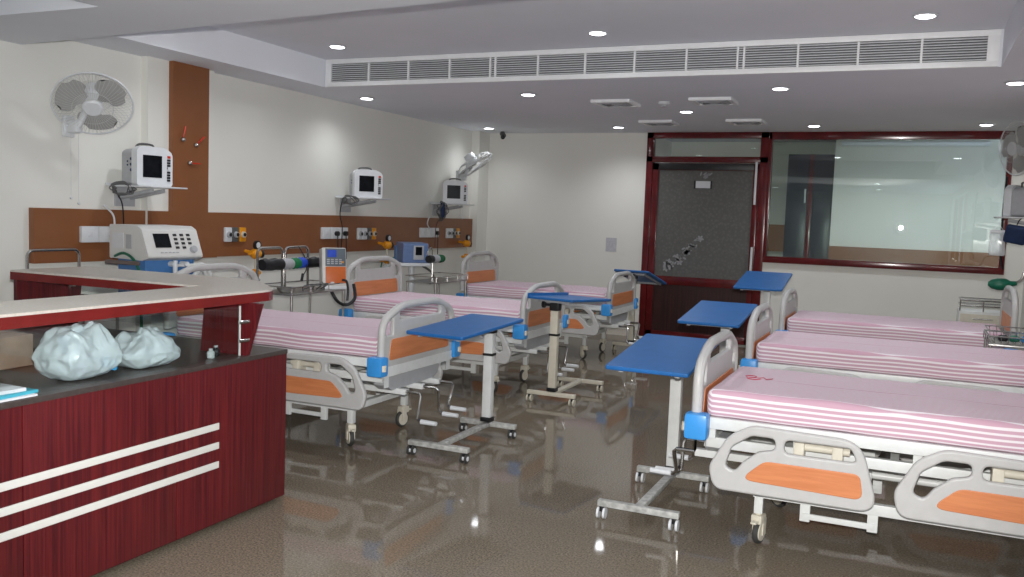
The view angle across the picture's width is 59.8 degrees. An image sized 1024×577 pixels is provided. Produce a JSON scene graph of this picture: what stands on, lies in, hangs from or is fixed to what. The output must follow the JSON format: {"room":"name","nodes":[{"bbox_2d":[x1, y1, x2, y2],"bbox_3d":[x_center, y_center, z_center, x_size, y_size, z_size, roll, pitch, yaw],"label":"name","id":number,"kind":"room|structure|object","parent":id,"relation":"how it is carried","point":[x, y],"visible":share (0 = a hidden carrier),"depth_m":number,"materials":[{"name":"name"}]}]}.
{"room":"hospital room","nodes":[
{"label":"hospital room","id":0,"kind":"room"},
{"bbox_2d":[0,40,471,330],"bbox_3d":[-3.722,-0.721,6.749,0.200,3.400,15.743,4,5,24],"label":"wall","id":1,"kind":"structure","parent":0,"point":[277,150],"depth_m":8.85,"materials":[{"name":"beige paint"}]},
{"bbox_2d":[50,71,133,204],"bbox_3d":[-3.217,-1.141,6.841,0.581,1.003,0.422,1,5,-17],"label":"wall fan","id":2,"kind":"object","parent":1,"relation":"attached to","point":[91,95],"visible":1,"depth_m":6.79,"materials":[{"name":"white plastic"}]},
{"bbox_2d":[105,182,187,206],"bbox_3d":[-3.038,-0.772,7.404,0.510,0.190,0.400,4,5,24],"label":"shelf","id":3,"kind":"object","parent":1,"relation":"attached to","point":[128,200],"visible":0.84,"depth_m":7.42,"materials":[{"name":"white plastic"}]},
{"bbox_2d":[109,181,136,195],"bbox_3d":[-3.134,-0.805,7.174,0.195,0.125,0.097,-2,7,-44],"label":"bundle","id":4,"kind":"object","parent":3,"relation":"hanging from","point":[129,192],"visible":1,"depth_m":7.16,"materials":[{"name":"grey rubber"}]},
{"bbox_2d":[122,143,172,186],"bbox_3d":[-3.016,-1.024,7.360,0.233,0.353,0.340,5,5,31],"label":"patient monitor","id":5,"kind":"object","parent":3,"relation":"on","point":[141,165],"visible":0.99,"depth_m":7.27,"materials":[{"name":"white plastic"}]},
{"bbox_2d":[113,187,123,223],"bbox_3d":[-3.230,-0.549,7.288,0.028,0.605,0.240,2,5,-2],"label":"power cord","id":6,"kind":"object","parent":5,"relation":"hanging from","point":[113,187],"visible":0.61,"depth_m":7.38,"materials":[{"name":"black plastic"}]},
{"bbox_2d":[141,56,214,335],"bbox_3d":[-3.010,-0.550,8.037,0.080,2.900,0.790,4,5,24],"label":"trim","id":7,"kind":"structure","parent":1,"relation":"attached to","point":[154,71],"depth_m":7.70,"materials":[{"name":"beige paint"}]},
{"bbox_2d":[168,61,208,211],"bbox_3d":[-2.898,-1.343,7.998,0.050,1.305,0.435,4,5,24],"label":"wall panel","id":8,"kind":"object","parent":1,"relation":"attached to","point":[188,84],"visible":1,"depth_m":7.96,"materials":[{"name":"brown laminate"}]},
{"bbox_2d":[0,0,459,44],"bbox_3d":[-0.411,-1.784,4.706,7.353,0.510,0.770,4,5,24],"label":"ceiling","id":9,"kind":"structure","parent":1,"relation":"attached to","point":[22,22],"depth_m":5.38,"materials":[{"name":"white paint"}]},
{"bbox_2d":[29,208,472,263],"bbox_3d":[-2.089,-0.615,10.041,0.130,0.420,7.340,4,5,24],"label":"wall panel","id":10,"kind":"object","parent":1,"relation":"attached to","point":[48,227],"visible":0.71,"depth_m":8.72,"materials":[{"name":"brown laminate"}]},
{"bbox_2d":[79,226,109,242],"bbox_3d":[-3.350,-0.439,7.203,0.038,0.130,0.324,4,5,24],"label":"box","id":11,"kind":"object","parent":10,"relation":"attached to","point":[86,233],"visible":0.88,"depth_m":7.15,"materials":[{"name":"white plastic"}]},
{"bbox_2d":[103,205,115,257],"bbox_3d":[-3.299,-0.467,7.294,0.026,0.436,0.102,7,7,45],"label":"power cord","id":12,"kind":"object","parent":11,"relation":"attached to","point":[107,208],"visible":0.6,"depth_m":7.30,"materials":[{"name":"white plastic"}]},
{"bbox_2d":[224,227,246,241],"bbox_3d":[-2.685,-0.524,8.667,0.056,0.140,0.292,4,5,24],"label":"outlet panel","id":13,"kind":"object","parent":10,"relation":"attached to","point":[234,234],"visible":1,"depth_m":8.64,"materials":[{"name":"white plastic"}]},
{"bbox_2d":[244,241,264,273],"bbox_3d":[-2.574,-0.210,8.806,0.193,0.530,0.225,4,5,24],"label":"gas regulator","id":14,"kind":"object","parent":10,"relation":"attached to","point":[256,244],"visible":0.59,"depth_m":8.77,"materials":[{"name":"yellow plastic"}]},
{"bbox_2d":[320,227,347,258],"bbox_3d":[-2.010,-0.514,10.166,0.075,0.366,0.489,4,5,24],"label":"power outlet","id":15,"kind":"object","parent":10,"relation":"attached to","point":[326,232],"visible":0.91,"depth_m":10.13,"materials":[{"name":"white plastic"}]},
{"bbox_2d":[340,201,342,247],"bbox_3d":[-1.948,-0.712,10.165,0.043,0.655,0.173,1,5,-13],"label":"power cord","id":16,"kind":"object","parent":15,"relation":"attached to","point":[341,201],"visible":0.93,"depth_m":10.23,"materials":[{"name":"black plastic"}]},
{"bbox_2d":[356,228,376,239],"bbox_3d":[-1.746,-0.661,10.762,0.056,0.140,0.392,4,5,24],"label":"outlet panel","id":17,"kind":"object","parent":10,"relation":"attached to","point":[362,233],"visible":1,"depth_m":10.72,"materials":[{"name":"white plastic"}]},
{"bbox_2d":[378,234,393,263],"bbox_3d":[-1.584,-0.404,11.006,0.193,0.530,0.225,4,5,24],"label":"gas regulator","id":18,"kind":"object","parent":10,"relation":"attached to","point":[387,244],"visible":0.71,"depth_m":10.97,"materials":[{"name":"yellow plastic"}]},
{"bbox_2d":[419,228,439,253],"bbox_3d":[-1.116,-0.644,12.161,0.075,0.366,0.489,4,5,24],"label":"box","id":19,"kind":"object","parent":10,"relation":"attached to","point":[423,232],"visible":1,"depth_m":12.13,"materials":[{"name":"white plastic"}]},
{"bbox_2d":[445,228,460,237],"bbox_3d":[-0.839,-0.794,12.784,0.056,0.140,0.392,4,5,24],"label":"outlet panel","id":20,"kind":"object","parent":10,"relation":"attached to","point":[450,232],"visible":1,"depth_m":12.74,"materials":[{"name":"white plastic"}]},
{"bbox_2d":[458,234,471,257],"bbox_3d":[-0.703,-0.523,12.975,0.193,0.530,0.225,4,5,24],"label":"gas regulator","id":21,"kind":"object","parent":10,"relation":"attached to","point":[466,243],"visible":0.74,"depth_m":12.93,"materials":[{"name":"yellow plastic"}]},
{"bbox_2d":[335,195,390,211],"bbox_3d":[-1.727,-0.973,10.327,0.510,0.190,0.400,4,5,24],"label":"shelf","id":22,"kind":"object","parent":1,"relation":"attached to","point":[345,207],"visible":0.7,"depth_m":10.33,"materials":[{"name":"white plastic"}]},
{"bbox_2d":[341,195,358,204],"bbox_3d":[-1.829,-0.999,10.069,0.208,0.118,0.088,-1,5,-31],"label":"bundle","id":23,"kind":"object","parent":22,"relation":"hanging from","point":[345,196],"visible":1,"depth_m":10.06,"materials":[{"name":"grey rubber"}]},
{"bbox_2d":[349,167,382,197],"bbox_3d":[-1.693,-1.225,10.295,0.340,0.353,0.233,-1,5,-30],"label":"patient monitor","id":24,"kind":"object","parent":22,"relation":"on","point":[364,183],"visible":0.98,"depth_m":10.21,"materials":[{"name":"white plastic"}]},
{"bbox_2d":[429,202,474,215],"bbox_3d":[-0.834,-1.094,12.323,0.510,0.190,0.400,4,5,24],"label":"shelf","id":25,"kind":"object","parent":1,"relation":"attached to","point":[434,204],"visible":0.73,"depth_m":12.33,"materials":[{"name":"white plastic"}]},
{"bbox_2d":[436,201,448,221],"bbox_3d":[-0.944,-1.049,12.075,0.172,0.285,0.100,-2,6,-39],"label":"bundle","id":26,"kind":"object","parent":25,"relation":"hanging from","point":[441,208],"visible":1,"depth_m":12.05,"materials":[{"name":"black rubber"}]},
{"bbox_2d":[443,178,467,203],"bbox_3d":[-0.787,-1.346,12.295,0.340,0.353,0.233,1,5,-9],"label":"patient monitor","id":27,"kind":"object","parent":25,"relation":"on","point":[454,191],"visible":0.98,"depth_m":12.19,"materials":[{"name":"white plastic"}]},
{"bbox_2d":[456,152,491,218],"bbox_3d":[-0.549,-1.465,12.688,0.525,0.969,0.572,4,5,24],"label":"wall fan","id":28,"kind":"object","parent":1,"relation":"attached to","point":[470,158],"visible":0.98,"depth_m":12.61,"materials":[{"name":"white plastic"}]},
{"bbox_2d":[467,131,489,294],"bbox_3d":[-0.518,-0.908,13.535,0.130,2.900,0.343,4,5,24],"label":"column","id":29,"kind":"structure","parent":1,"relation":"attached to","point":[478,183],"depth_m":13.39,"materials":[{"name":"beige paint"}]},
{"bbox_2d":[70,0,1023,132],"bbox_3d":[-0.186,-1.867,5.199,7.353,0.610,15.543,4,5,24],"label":"ceiling","id":30,"kind":"structure","parent":0,"point":[292,53],"depth_m":7.79,"materials":[{"name":"white paint"}]},
{"bbox_2d":[328,44,346,48],"bbox_3d":[-1.621,-2.242,8.264,0.176,0.018,0.176,4,5,24],"label":"recessed light","id":31,"kind":"object","parent":30,"relation":"in","point":[335,46],"visible":1,"depth_m":8.22,"materials":[{"name":"white plastic"}]},
{"bbox_2d":[330,46,343,48],"bbox_3d":[-1.621,-2.241,8.265,0.132,0.016,0.132,4,5,24],"label":"diffuser","id":32,"kind":"object","parent":31,"relation":"attached to","point":[335,47],"depth_m":8.25,"materials":[{"name":"white plastic"}]},
{"bbox_2d":[359,97,374,99],"bbox_3d":[-1.597,-2.089,9.801,0.176,0.018,0.176,4,5,24],"label":"recessed light","id":33,"kind":"object","parent":30,"relation":"in","point":[363,98],"visible":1,"depth_m":9.75,"materials":[{"name":"white plastic"}]},
{"bbox_2d":[520,93,535,95],"bbox_3d":[0.163,-1.961,9.020,0.176,0.018,0.176,4,5,24],"label":"recessed light","id":34,"kind":"object","parent":30,"relation":"in","point":[521,94],"visible":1,"depth_m":8.97,"materials":[{"name":"white plastic"}]},
{"bbox_2d":[587,30,607,35],"bbox_3d":[0.696,-2.073,7.237,0.176,0.018,0.176,4,5,24],"label":"recessed light","id":35,"kind":"object","parent":30,"relation":"in","point":[595,32],"visible":1,"depth_m":7.20,"materials":[{"name":"white plastic"}]},
{"bbox_2d":[590,32,605,35],"bbox_3d":[0.696,-2.072,7.237,0.132,0.016,0.132,4,5,24],"label":"diffuser","id":36,"kind":"object","parent":35,"relation":"attached to","point":[591,33],"depth_m":7.22,"materials":[{"name":"white plastic"}]},
{"bbox_2d":[590,99,640,107],"bbox_3d":[1.095,-1.949,9.394,0.420,0.036,0.420,4,5,24],"label":"ceiling vent","id":37,"kind":"object","parent":30,"relation":"in","point":[605,103],"visible":1,"depth_m":9.28,"materials":[{"name":"white metal"}]},
{"bbox_2d":[638,120,679,125],"bbox_3d":[1.844,-2.064,11.136,0.420,0.036,0.420,4,5,24],"label":"ceiling vent","id":38,"kind":"object","parent":30,"relation":"in","point":[644,122],"visible":1,"depth_m":11.01,"materials":[{"name":"white metal"}]},
{"bbox_2d":[326,29,1001,86],"bbox_3d":[0.868,-1.984,7.825,6.030,0.272,0.030,4,5,24],"label":"ceiling vent","id":39,"kind":"object","parent":30,"relation":"in","point":[969,48],"visible":1,"depth_m":7.54,"materials":[{"name":"white metal"}]},
{"bbox_2d":[658,101,669,106],"bbox_3d":[1.579,-1.910,9.256,0.124,0.055,0.124,4,5,24],"label":"smoke detector","id":40,"kind":"object","parent":30,"relation":"attached to","point":[662,103],"visible":1,"depth_m":9.22,"materials":[{"name":"white plastic"}]},
{"bbox_2d":[678,110,693,112],"bbox_3d":[1.944,-1.972,9.945,0.176,0.018,0.176,4,5,24],"label":"recessed light","id":41,"kind":"object","parent":30,"relation":"in","point":[681,111],"visible":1,"depth_m":9.90,"materials":[{"name":"white plastic"}]},
{"bbox_2d":[688,97,738,105],"bbox_3d":[2.031,-1.880,8.968,0.420,0.036,0.420,4,5,24],"label":"ceiling vent","id":42,"kind":"object","parent":30,"relation":"in","point":[699,101],"visible":1,"depth_m":8.86,"materials":[{"name":"white metal"}]},
{"bbox_2d":[725,119,766,124],"bbox_3d":[2.811,-1.992,10.685,0.420,0.036,0.420,4,5,24],"label":"ceiling vent","id":43,"kind":"object","parent":30,"relation":"in","point":[729,121],"visible":1,"depth_m":10.56,"materials":[{"name":"white metal"}]},
{"bbox_2d":[770,87,789,90],"bbox_3d":[2.416,-1.798,8.021,0.176,0.018,0.176,4,5,24],"label":"recessed light","id":44,"kind":"object","parent":30,"relation":"in","point":[772,88],"visible":1,"depth_m":7.99,"materials":[{"name":"white plastic"}]},
{"bbox_2d":[773,88,787,90],"bbox_3d":[2.416,-1.796,8.021,0.132,0.016,0.132,4,5,24],"label":"diffuser","id":45,"kind":"object","parent":44,"relation":"attached to","point":[778,89],"depth_m":8.00,"materials":[{"name":"white plastic"}]},
{"bbox_2d":[912,13,938,18],"bbox_3d":[2.903,-1.913,6.258,0.176,0.018,0.176,4,5,24],"label":"recessed light","id":46,"kind":"object","parent":30,"relation":"in","point":[920,15],"visible":1,"depth_m":6.23,"materials":[{"name":"white plastic"}]},
{"bbox_2d":[915,14,934,18],"bbox_3d":[2.903,-1.912,6.258,0.132,0.016,0.132,4,5,24],"label":"diffuser","id":47,"kind":"object","parent":46,"relation":"attached to","point":[917,16],"depth_m":6.23,"materials":[{"name":"white plastic"}]},
{"bbox_2d":[1004,81,1023,84],"bbox_3d":[4.113,-1.674,7.269,0.176,0.018,0.176,4,5,24],"label":"recessed light","id":48,"kind":"object","parent":30,"relation":"in","point":[1009,82],"visible":1,"depth_m":7.23,"materials":[{"name":"white plastic"}]},
{"bbox_2d":[1007,82,1023,84],"bbox_3d":[4.113,-1.673,7.269,0.132,0.016,0.132,4,5,24],"label":"diffuser","id":49,"kind":"object","parent":48,"relation":"attached to","point":[1008,83],"depth_m":7.24,"materials":[{"name":"white plastic"}]},
{"bbox_2d":[90,333,1023,576],"bbox_3d":[-0.341,1.272,5.364,7.753,0.100,15.743,4,5,24],"label":"floor","id":50,"kind":"structure","parent":0,"point":[525,505],"depth_m":5.04,"materials":[{"name":"tile"}]},
{"bbox_2d":[25,248,118,329],"bbox_3d":[-3.334,0.349,6.765,0.417,1.292,0.560,4,5,24],"label":"trolley","id":51,"kind":"object","parent":50,"relation":"on","point":[77,251],"visible":0.2,"depth_m":6.82,"materials":[{"name":"silver metal"}]},
{"bbox_2d":[0,266,287,576],"bbox_3d":[-3.058,0.658,3.675,2.136,1.200,4.920,4,5,24],"label":"reception desk","id":52,"kind":"object","parent":50,"relation":"on","point":[98,474],"depth_m":4.18,"materials":[{"name":"red wood"}]},
{"bbox_2d":[0,331,32,369],"bbox_3d":[-2.479,0.310,3.997,0.204,0.190,0.620,4,5,18],"label":"box","id":53,"kind":"object","parent":52,"relation":"on","point":[16,348],"visible":0.98,"depth_m":4.17,"materials":[{"name":"beige cardboard"}]},
{"bbox_2d":[0,383,37,402],"bbox_3d":[-2.094,0.418,3.502,0.247,0.034,0.361,4,5,24],"label":"paper stack","id":54,"kind":"object","parent":52,"relation":"on","point":[8,392],"visible":1,"depth_m":3.55,"materials":[{"name":"white paper"}]},
{"bbox_2d":[31,320,119,380],"bbox_3d":[-1.942,0.268,4.000,0.295,0.258,0.358,4,5,24],"label":"plastic bag","id":55,"kind":"object","parent":52,"relation":"on","point":[75,351],"visible":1,"depth_m":3.90,"materials":[{"name":"white plastic"}]},
{"bbox_2d":[104,356,109,366],"bbox_3d":[-1.828,0.328,4.008,0.020,0.050,0.030,4,5,18],"label":"print","id":56,"kind":"object","parent":55,"relation":"attached to","point":[106,358],"depth_m":4.00},
{"bbox_2d":[116,325,181,368],"bbox_3d":[-1.801,0.277,4.354,0.273,0.192,0.338,4,5,24],"label":"plastic bag","id":57,"kind":"object","parent":52,"relation":"on","point":[145,347],"visible":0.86,"depth_m":4.27,"materials":[{"name":"white plastic"}]},
{"bbox_2d":[212,345,219,355],"bbox_3d":[-1.565,0.328,4.708,0.040,0.055,0.040,4,5,24],"label":"vial","id":58,"kind":"object","parent":52,"relation":"on","point":[216,351],"visible":0.96,"depth_m":4.69,"materials":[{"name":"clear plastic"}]},
{"bbox_2d":[105,224,212,335],"bbox_3d":[-2.823,0.241,7.121,0.581,1.487,0.710,5,6,32],"label":"ventilator","id":59,"kind":"object","parent":50,"relation":"on","point":[142,247],"visible":0.38,"depth_m":6.95,"materials":[{"name":"white plastic"}]},
{"bbox_2d":[126,234,131,248],"bbox_3d":[-2.956,-0.362,6.871,0.070,0.110,0.003,5,5,32],"label":"vent","id":60,"kind":"object","parent":59,"relation":"attached to","point":[128,236],"depth_m":6.87,"materials":[{"name":"grey plastic"}]},
{"bbox_2d":[256,246,344,315],"bbox_3d":[-1.978,0.264,8.358,0.451,1.302,0.860,4,5,24],"label":"trolley","id":61,"kind":"object","parent":50,"relation":"on","point":[297,291],"depth_m":8.33,"materials":[{"name":"silver metal"}]},
{"bbox_2d":[276,287,294,292],"bbox_3d":[-2.043,0.012,8.052,0.150,0.045,0.195,4,5,24],"label":"tray","id":62,"kind":"object","parent":61,"relation":"on","point":[281,290],"visible":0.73,"depth_m":7.99,"materials":[{"name":"metal"}]},
{"bbox_2d":[258,246,356,305],"bbox_3d":[-1.907,-0.106,8.413,0.474,0.569,0.950,4,5,24],"label":"hose","id":63,"kind":"object","parent":61,"relation":"hanging from","point":[265,264],"visible":0.94,"depth_m":8.44,"materials":[{"name":"black plastic"}]},
{"bbox_2d":[273,287,344,295],"bbox_3d":[-1.972,0.023,8.339,0.420,0.015,0.820,4,5,24],"label":"tray","id":64,"kind":"object","parent":61,"relation":"on","point":[297,291],"depth_m":8.22,"materials":[{"name":"metal"}]},
{"bbox_2d":[319,247,348,300],"bbox_3d":[-1.713,-0.143,8.580,0.239,0.497,0.332,0,5,-23],"label":"pump","id":65,"kind":"object","parent":61,"relation":"on","point":[332,261],"visible":0.93,"depth_m":8.55,"materials":[{"name":"plastic"}]},
{"bbox_2d":[159,263,465,445],"bbox_3d":[-1.440,0.465,6.780,2.310,1.198,1.150,4,5,24],"label":"hospital bed","id":66,"kind":"object","parent":50,"relation":"on","point":[328,356],"visible":0.7,"depth_m":6.30,"materials":[{"name":"white paint"}]},
{"bbox_2d":[380,242,434,291],"bbox_3d":[-1.279,0.082,10.916,0.613,1.299,0.464,0,5,-23],"label":"ventilator","id":67,"kind":"object","parent":50,"relation":"on","point":[410,254],"visible":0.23,"depth_m":10.75,"materials":[{"name":"blue plastic"}]},
{"bbox_2d":[400,262,430,266],"bbox_3d":[-1.232,-0.302,10.891,0.380,0.040,0.380,0,5,-23],"label":"tray","id":68,"kind":"object","parent":67,"relation":"on","point":[410,264],"depth_m":10.74,"materials":[{"name":"white plastic"}]},
{"bbox_2d":[405,272,467,295],"bbox_3d":[-0.893,0.306,10.520,0.411,0.945,0.820,4,5,24],"label":"trolley","id":69,"kind":"object","parent":50,"relation":"on","point":[436,280],"visible":0.41,"depth_m":10.39,"materials":[{"name":"silver metal"}]},
{"bbox_2d":[425,247,445,278],"bbox_3d":[-0.917,-0.303,10.614,0.100,0.382,0.355,4,5,24],"label":"roll","id":70,"kind":"object","parent":69,"relation":"on","point":[432,258],"visible":1,"depth_m":10.55,"materials":[{"name":"black plastic"}]},
{"bbox_2d":[405,272,467,283],"bbox_3d":[-0.878,-0.125,10.485,0.411,0.080,0.790,4,5,24],"label":"tray","id":71,"kind":"object","parent":69,"relation":"on","point":[436,280],"depth_m":10.38,"materials":[{"name":"silver metal"}]},
{"bbox_2d":[338,256,578,392],"bbox_3d":[-0.464,0.330,8.858,2.310,1.198,1.150,4,5,24],"label":"hospital bed","id":72,"kind":"object","parent":50,"relation":"on","point":[379,290],"visible":0.48,"depth_m":8.59,"materials":[{"name":"pink fabric"}]},
{"bbox_2d":[406,314,523,463],"bbox_3d":[-0.345,0.682,6.434,0.548,0.902,0.924,4,5,24],"label":"table","id":73,"kind":"object","parent":50,"relation":"on","point":[465,327],"visible":1,"depth_m":6.50,"materials":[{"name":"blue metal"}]},
{"bbox_2d":[456,251,641,358],"bbox_3d":[0.551,0.188,11.051,2.310,1.198,1.150,4,5,24],"label":"hospital bed","id":74,"kind":"object","parent":50,"relation":"on","point":[586,320],"visible":0.62,"depth_m":10.79,"materials":[{"name":"white paint"}]},
{"bbox_2d":[526,292,610,406],"bbox_3d":[0.546,0.525,8.254,0.605,0.982,0.924,4,5,24],"label":"table","id":75,"kind":"object","parent":50,"relation":"on","point":[556,299],"visible":1,"depth_m":7.97,"materials":[{"name":"beige plastic"}]},
{"bbox_2d":[612,269,666,349],"bbox_3d":[1.683,0.263,11.613,0.534,1.040,0.905,4,5,24],"label":"table","id":76,"kind":"object","parent":50,"relation":"on","point":[642,277],"visible":0.46,"depth_m":11.32,"materials":[{"name":"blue plastic"}]},
{"bbox_2d":[596,334,719,531],"bbox_3d":[0.876,0.801,5.246,0.470,0.946,0.904,4,5,24],"label":"table","id":77,"kind":"object","parent":50,"relation":"on","point":[676,357],"visible":0.94,"depth_m":5.22,"materials":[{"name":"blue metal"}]},
{"bbox_2d":[678,300,756,430],"bbox_3d":[1.628,0.643,7.138,0.470,1.006,0.904,4,5,24],"label":"table","id":78,"kind":"object","parent":50,"relation":"on","point":[725,315],"visible":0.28,"depth_m":7.06,"materials":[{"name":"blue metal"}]},
{"bbox_2d":[733,271,791,318],"bbox_3d":[2.527,0.434,9.082,0.470,1.171,0.904,4,5,24],"label":"table","id":79,"kind":"object","parent":50,"relation":"on","point":[767,282],"visible":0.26,"depth_m":9.06,"materials":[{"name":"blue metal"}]},
{"bbox_2d":[650,330,1023,543],"bbox_3d":[1.918,0.754,4.734,2.310,1.198,1.150,4,5,24],"label":"hospital bed","id":80,"kind":"object","parent":50,"relation":"on","point":[815,439],"visible":1,"depth_m":4.38,"materials":[{"name":"pink fabric"}]},
{"bbox_2d":[738,303,1023,392],"bbox_3d":[2.691,0.627,6.629,2.310,1.198,1.150,4,5,24],"label":"hospital bed","id":81,"kind":"object","parent":50,"relation":"on","point":[974,367],"visible":0.54,"depth_m":6.30,"materials":[{"name":"pink fabric"}]},
{"bbox_2d":[776,285,1018,349],"bbox_3d":[3.489,0.505,8.481,2.310,1.198,1.150,4,5,24],"label":"hospital bed","id":82,"kind":"object","parent":50,"relation":"on","point":[790,320],"visible":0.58,"depth_m":8.15,"materials":[{"name":"pink fabric"}]},
{"bbox_2d":[956,297,1000,325],"bbox_3d":[5.234,0.583,9.970,0.480,0.928,0.433,4,5,24],"label":"trolley","id":83,"kind":"object","parent":50,"relation":"on","point":[963,314],"visible":0.24,"depth_m":9.82,"materials":[{"name":"white paint"}]},
{"bbox_2d":[983,329,1023,348],"bbox_3d":[4.014,0.800,7.156,0.429,0.865,0.540,4,5,24],"label":"trolley","id":84,"kind":"object","parent":50,"relation":"on","point":[986,338],"visible":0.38,"depth_m":6.99,"materials":[{"name":"silver metal"}]},
{"bbox_2d":[985,325,1023,345],"bbox_3d":[4.007,0.379,7.121,0.388,0.104,0.446,4,5,24],"label":"wire basket","id":85,"kind":"object","parent":84,"relation":"on","point":[989,330],"visible":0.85,"depth_m":7.00,"materials":[{"name":"silver metal"}]},
{"bbox_2d":[655,139,671,155],"bbox_3d":[2.069,-1.193,15.101,0.200,3.400,4.257,4,5,24],"label":"wall","id":86,"kind":"structure","parent":0,"point":[663,147],"depth_m":16.15,"materials":[{"name":"beige paint"}]},
{"bbox_2d":[665,139,835,141],"bbox_3d":[5.410,-2.523,13.517,7.000,0.250,4.257,4,5,24],"label":"ceiling","id":87,"kind":"structure","parent":0,"point":[671,140],"depth_m":15.93,"materials":[{"name":"white paint"}]},
{"bbox_2d":[671,142,835,256],"bbox_3d":[6.181,-1.075,15.492,7.000,3.400,0.200,4,5,24],"label":"wall","id":88,"kind":"structure","parent":0,"point":[781,151],"depth_m":16.00,"materials":[{"name":"beige paint"}]},
{"bbox_2d":[767,224,784,251],"bbox_3d":[4.294,-0.941,16.204,3.000,0.480,0.060,4,5,24],"label":"wall panel","id":89,"kind":"object","parent":88,"relation":"attached to","point":[776,232],"visible":0.02,"depth_m":15.98,"materials":[{"name":"orange laminate"}]},
{"bbox_2d":[486,131,1023,348],"bbox_3d":[2.896,-0.934,12.301,7.353,3.400,0.200,4,5,24],"label":"wall","id":90,"kind":"structure","parent":0,"point":[555,200],"depth_m":12.89,"materials":[{"name":"beige paint"}]},
{"bbox_2d":[606,238,616,251],"bbox_3d":[1.432,-0.632,12.865,0.160,0.200,0.004,4,5,24],"label":"paper notice","id":91,"kind":"object","parent":90,"relation":"attached to","point":[611,243],"visible":1,"depth_m":12.86,"materials":[{"name":"white paper"}]},
{"bbox_2d":[600,327,636,335],"bbox_3d":[2.852,0.720,12.312,7.223,0.100,0.012,4,5,24],"label":"baseboard","id":92,"kind":"structure","parent":90,"relation":"attached to","point":[613,331],"depth_m":12.89,"materials":[{"name":"grey stone"}]},
{"bbox_2d":[645,162,759,344],"bbox_3d":[2.609,-0.506,12.339,1.460,2.480,0.136,4,5,24],"label":"door","id":93,"kind":"structure","parent":90,"relation":"in","point":[703,217],"depth_m":12.35,"materials":[{"name":"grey glass"}]},
{"bbox_2d":[638,132,769,335],"bbox_3d":[2.643,-0.697,12.359,1.670,2.900,0.130,4,5,24],"label":"trim","id":94,"kind":"structure","parent":90,"relation":"attached to","point":[762,160],"depth_m":12.23,"materials":[{"name":"brown wood"}]},
{"bbox_2d":[762,131,1014,274],"bbox_3d":[4.728,-1.127,11.390,2.860,1.735,0.140,4,5,24],"label":"window frame","id":95,"kind":"structure","parent":90,"relation":"attached to","point":[861,135],"depth_m":11.30,"materials":[{"name":"brown wood"}]},
{"bbox_2d":[829,140,1006,252],"bbox_3d":[6.545,-0.810,13.947,2.950,3.150,0.150,4,5,24],"label":"wall","id":96,"kind":"structure","parent":0,"point":[937,198],"depth_m":13.91,"materials":[{"name":"beige paint"}]},
{"bbox_2d":[828,246,998,266],"bbox_3d":[6.481,-0.214,13.899,2.950,0.765,0.060,4,5,24],"label":"wall panel","id":97,"kind":"object","parent":96,"relation":"attached to","point":[835,252],"visible":0.33,"depth_m":13.93,"materials":[{"name":"brown laminate"}]},
{"bbox_2d":[842,142,990,145],"bbox_3d":[6.239,-2.242,13.826,2.100,0.060,0.150,4,5,24],"label":"trim","id":98,"kind":"structure","parent":96,"relation":"attached to","point":[843,143],"depth_m":13.74,"materials":[{"name":"white paint"}]},
{"bbox_2d":[1018,283,1023,350],"bbox_3d":[3.167,-0.221,3.694,0.200,3.400,15.743,4,5,24],"label":"wall","id":99,"kind":"structure","parent":0,"point":[1022,307],"depth_m":10.68,"materials":[{"name":"beige paint"}]},
{"bbox_2d":[994,216,1023,224],"bbox_3d":[5.144,-0.636,8.960,0.510,0.190,0.400,4,5,24],"label":"shelf","id":100,"kind":"object","parent":99,"relation":"attached to","point":[1010,219],"visible":0.96,"depth_m":8.91,"materials":[{"name":"white plastic"}]},
{"bbox_2d":[999,176,1007,268],"bbox_3d":[5.048,-0.672,9.138,0.053,0.952,0.081,4,5,24],"label":"power cord","id":101,"kind":"object","parent":100,"relation":"hanging from","point":[1006,181],"visible":0.8,"depth_m":9.14,"materials":[{"name":"black plastic"}]},
{"bbox_2d":[1003,182,1023,216],"bbox_3d":[5.115,-0.891,8.940,0.340,0.353,0.233,-2,6,-40],"label":"patient monitor","id":102,"kind":"object","parent":100,"relation":"on","point":[1013,203],"visible":0.98,"depth_m":8.86,"materials":[{"name":"white plastic"}]},
{"bbox_2d":[1003,218,1023,244],"bbox_3d":[5.013,-0.572,8.861,0.212,0.277,0.130,4,5,26],"label":"pressure cuff","id":103,"kind":"object","parent":100,"relation":"hanging from","point":[1014,234],"visible":1,"depth_m":8.84,"materials":[{"name":"blue fabric"}]},
{"bbox_2d":[990,224,1004,233],"bbox_3d":[4.891,-0.490,8.972,0.156,0.323,0.046,4,5,24],"label":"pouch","id":104,"kind":"object","parent":103,"relation":"hanging from","point":[1002,231],"visible":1,"depth_m":8.96,"materials":[{"name":"white plastic"}]},
{"bbox_2d":[999,121,1023,175],"bbox_3d":[5.424,-1.501,9.556,0.355,0.581,0.516,-1,6,-35],"label":"wall fan","id":105,"kind":"object","parent":99,"relation":"attached to","point":[1010,146],"visible":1,"depth_m":9.56,"materials":[{"name":"white plastic"}]},
{"bbox_3d":[4.585,-0.140,7.212,0.050,0.420,6.900,4,5,24],"label":"wall panel","id":106,"kind":"object","parent":99,"relation":"attached to","visible":0},
{"bbox_2d":[988,271,1023,289],"bbox_3d":[4.958,-0.109,8.749,0.492,0.271,0.120,4,5,24],"label":"bag","id":107,"kind":"object","parent":106,"relation":"hanging from","point":[998,283],"visible":0.94,"depth_m":8.76,"materials":[{"name":"green rubber"}]},
{"bbox_3d":[5.289,0.789,13.787,7.000,0.100,4.257,4,5,24],"label":"floor","id":108,"kind":"structure","parent":0,"visible":0},
{"bbox_2d":[783,154,834,258],"bbox_3d":[4.978,-0.801,14.974,0.740,2.850,0.560,4,5,24],"label":"door","id":109,"kind":"structure","parent":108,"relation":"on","point":[810,179],"depth_m":14.69,"materials":[{"name":"glass"}]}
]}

